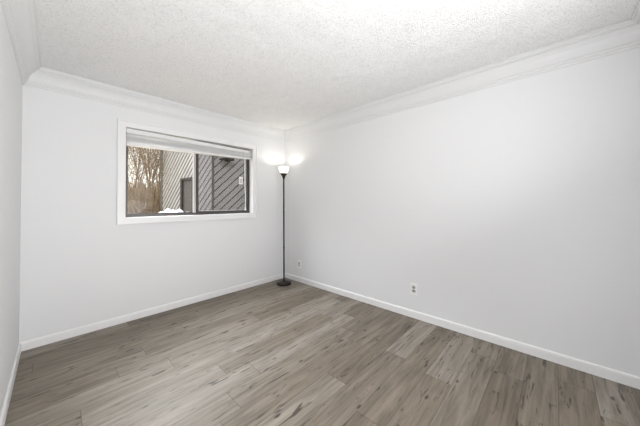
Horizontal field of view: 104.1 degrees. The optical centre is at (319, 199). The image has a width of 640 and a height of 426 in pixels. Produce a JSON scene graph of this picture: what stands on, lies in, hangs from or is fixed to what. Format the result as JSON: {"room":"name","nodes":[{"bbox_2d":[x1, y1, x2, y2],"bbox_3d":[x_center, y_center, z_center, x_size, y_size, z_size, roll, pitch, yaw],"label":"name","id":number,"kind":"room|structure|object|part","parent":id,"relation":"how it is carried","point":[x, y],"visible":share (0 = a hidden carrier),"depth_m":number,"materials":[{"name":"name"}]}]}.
{"room":"empty bedroom","nodes":[
{"label":"empty bedroom","id":0,"kind":"room"},
{"bbox_2d":[0,2,22,414],"bbox_3d":[-1.247,0.045,0.787,4.216,2.487,0.160,-1,-1,43],"label":"wall","id":1,"kind":"structure","parent":0,"point":[11,86],"depth_m":1.60,"materials":[{"name":"white paint"}]},
{"bbox_2d":[0,343,20,425],"bbox_3d":[-1.181,1.250,0.831,3.896,0.078,0.013,-1,-1,43],"label":"baseboard","id":2,"kind":"structure","parent":1,"relation":"attached to","point":[5,407],"depth_m":1.64,"materials":[{"name":"white paint"}]},
{"bbox_2d":[0,0,41,84],"bbox_3d":[-1.159,-1.117,0.904,3.896,0.160,0.113,-1,-1,43],"label":"trim","id":3,"kind":"structure","parent":1,"relation":"attached to","point":[20,16],"depth_m":1.66,"materials":[{"name":"white paint"}]},
{"bbox_2d":[19,85,284,341],"bbox_3d":[-1.665,0.086,3.302,0.160,2.487,2.932,-1,-1,43],"label":"wall","id":4,"kind":"structure","parent":0,"point":[79,267],"depth_m":2.56,"materials":[{"name":"white paint"}]},
{"bbox_2d":[19,273,282,350],"bbox_3d":[-1.596,1.289,3.224,0.013,0.078,2.932,-1,-1,43],"label":"baseboard","id":5,"kind":"structure","parent":4,"relation":"attached to","point":[40,341],"depth_m":2.72,"materials":[{"name":"white paint"}]},
{"bbox_2d":[24,67,284,141],"bbox_3d":[-1.572,-1.079,3.226,0.113,0.160,2.932,-1,-1,43],"label":"trim","id":6,"kind":"structure","parent":4,"relation":"attached to","point":[43,78],"depth_m":2.77,"materials":[{"name":"white paint"}]},
{"bbox_2d":[117,118,256,224],"bbox_3d":[-1.625,-0.288,3.328,0.174,1.135,1.711,-1,-1,43],"label":"window","id":7,"kind":"structure","parent":4,"relation":"in","point":[123,218],"depth_m":3.13,"materials":[{"name":"white paint"}]},
{"bbox_3d":[-1.941,-0.290,3.094,0.020,0.945,0.748,-1,-1,43],"label":"sash","id":8,"kind":"part","parent":7,"relation":"part of","materials":[{"name":"clear glass"}]},
{"bbox_2d":[126,128,250,210],"bbox_3d":[-1.601,-0.307,3.301,0.066,0.942,1.543,-1,-1,43],"label":"window blind","id":9,"kind":"object","parent":7,"relation":"attached to","point":[134,138],"visible":1,"depth_m":3.12,"materials":[{"name":"white plastic"}]},
{"bbox_3d":[-1.609,-0.619,3.313,0.048,0.061,1.541,-1,-1,43],"label":"rail","id":10,"kind":"part","parent":9,"relation":"part of","materials":[{"name":"white plastic"}]},
{"bbox_3d":[-1.399,-0.285,3.625,0.022,0.945,0.778,-1,-1,43],"label":"sash","id":11,"kind":"part","parent":7,"relation":"part of","materials":[{"name":"clear glass"}]},
{"bbox_2d":[4,278,639,425],"bbox_3d":[-0.181,1.361,1.893,4.216,0.120,3.252,-1,-1,43],"label":"floor","id":12,"kind":"structure","parent":0,"point":[298,353],"depth_m":1.85,"materials":[{"name":"grey wood"}]},
{"bbox_2d":[277,166,290,285],"bbox_3d":[-0.572,0.409,3.951,0.228,1.850,0.228,-1,-1,43],"label":"floor lamp","id":13,"kind":"object","parent":12,"relation":"on","point":[283,170],"visible":1,"depth_m":3.93,"materials":[{"name":"black metal"}]},
{"bbox_3d":[-0.577,-0.460,3.964,0.168,0.112,0.168,-1,-1,43],"label":"lamp shade","id":14,"kind":"part","parent":13,"relation":"part of","materials":[{"name":"white glass"}]},
{"bbox_2d":[35,0,637,130],"bbox_3d":[-0.195,-1.261,1.934,4.216,0.150,3.252,-1,-1,43],"label":"ceiling","id":15,"kind":"structure","parent":0,"point":[283,65],"depth_m":1.90,"materials":[{"name":"white paint"}]},
{"bbox_2d":[285,47,639,376],"bbox_3d":[0.871,0.069,3.040,4.216,2.487,0.160,-1,-1,43],"label":"wall","id":16,"kind":"structure","parent":0,"point":[512,209],"depth_m":2.25,"materials":[{"name":"white paint"}]},
{"bbox_2d":[410,283,417,295],"bbox_3d":[1.037,0.991,2.757,0.082,0.124,0.011,-1,-1,43],"label":"wall outlet","id":17,"kind":"object","parent":16,"relation":"attached to","point":[413,287],"visible":1,"depth_m":2.75,"materials":[{"name":"white plastic"}]},
{"bbox_2d":[284,19,639,141],"bbox_3d":[0.771,-1.095,2.958,3.896,0.160,0.113,-1,-1,43],"label":"trim","id":18,"kind":"structure","parent":16,"relation":"attached to","point":[625,35],"depth_m":2.21,"materials":[{"name":"white paint"}]},
{"bbox_2d":[285,273,639,388],"bbox_3d":[0.818,1.273,2.958,3.896,0.078,0.013,-1,-1,43],"label":"baseboard","id":19,"kind":"structure","parent":16,"relation":"attached to","point":[630,380],"depth_m":2.22,"materials":[{"name":"white paint"}]},
{"bbox_3d":[1.290,0.028,0.525,0.160,2.487,2.932,-1,-1,43],"label":"wall","id":20,"kind":"structure","parent":0,"visible":0},
{"bbox_2d":[631,0,639,25],"bbox_3d":[1.184,-1.133,0.636,0.113,0.160,2.932,-1,-1,43],"label":"trim","id":21,"kind":"structure","parent":20,"relation":"attached to","point":[635,17],"depth_m":1.60,"materials":[{"name":"white paint"}]},
{"label":"outside","id":22,"kind":"structure","parent":0,"visible":0},
{"bbox_3d":[-13.796,0.920,21.191,42.000,0.099,56.000,-1,-1,43],"label":"ground","id":23,"kind":"structure","parent":22,"visible":0},
{"bbox_2d":[128,181,160,213],"bbox_3d":[-10.902,-0.083,14.902,4.078,1.924,7.363,0,-1,-40],"label":"dry brush","id":24,"kind":"object","parent":23,"relation":"on","point":[149,208],"visible":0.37,"depth_m":13.22,"materials":[{"name":"brown plant"}]},
{"bbox_2d":[128,147,160,197],"bbox_3d":[-9.595,-4.342,15.279,6.696,10.429,6.645,-1,-1,25],"label":"bare shrub","id":25,"kind":"object","parent":23,"relation":"on","point":[138,159],"visible":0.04,"depth_m":13.89,"materials":[{"name":"plant"}]},
{"bbox_2d":[128,146,160,193],"bbox_3d":[-10.437,-3.743,15.048,5.912,9.224,7.862,-1,-1,22],"label":"bare shrub","id":26,"kind":"object","parent":23,"relation":"on","point":[128,146],"visible":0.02,"depth_m":14.71,"materials":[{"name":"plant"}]},
{"bbox_2d":[128,147,173,212],"bbox_3d":[-9.912,-2.832,12.824,7.550,7.337,8.046,-1,-1,43],"label":"bare shrub","id":27,"kind":"object","parent":23,"relation":"on","point":[136,148],"visible":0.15,"depth_m":12.60,"materials":[{"name":"brown plant"}]},
{"bbox_2d":[129,146,173,208],"bbox_3d":[-8.751,-4.008,13.374,5.934,9.687,6.807,0,-1,-11],"label":"bare shrub","id":28,"kind":"object","parent":23,"relation":"on","point":[148,151],"visible":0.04,"depth_m":13.11,"materials":[{"name":"brown plant"}]},
{"bbox_2d":[159,209,182,212],"bbox_3d":[-5.416,0.532,9.193,1.696,0.398,1.300,0,-1,0],"label":"snow bank","id":29,"kind":"object","parent":23,"relation":"on","point":[166,210],"visible":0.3,"depth_m":9.02,"materials":[{"name":"white snow"}]},
{"bbox_2d":[161,150,192,211],"bbox_3d":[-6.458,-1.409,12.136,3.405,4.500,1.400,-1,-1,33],"label":"house","id":30,"kind":"structure","parent":23,"relation":"on","point":[180,180],"depth_m":11.82,"materials":[{"name":"grey"}]},
{"bbox_3d":[-6.019,-0.077,11.379,1.056,1.810,0.160,-1,-1,33],"label":"door frame","id":31,"kind":"part","parent":30,"relation":"part of","materials":[{"name":"grey"}]},
{"bbox_3d":[-5.989,-0.033,11.379,0.866,1.720,0.065,-1,-1,33],"label":"door","id":32,"kind":"part","parent":30,"relation":"part of","materials":[{"name":"grey"}]},
{"bbox_2d":[198,154,245,210],"bbox_3d":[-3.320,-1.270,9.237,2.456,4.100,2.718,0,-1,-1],"label":"house","id":33,"kind":"structure","parent":23,"relation":"on","point":[220,188],"depth_m":8.60,"materials":[{"name":"grey"}]},
{"bbox_2d":[219,157,234,161],"bbox_3d":[-3.112,-1.365,8.345,0.500,0.240,0.520,0,-1,-20],"label":"wall lamp","id":34,"kind":"object","parent":33,"relation":"attached to","point":[226,159],"visible":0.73,"depth_m":8.22,"materials":[{"name":"grey metal"}]}
]}

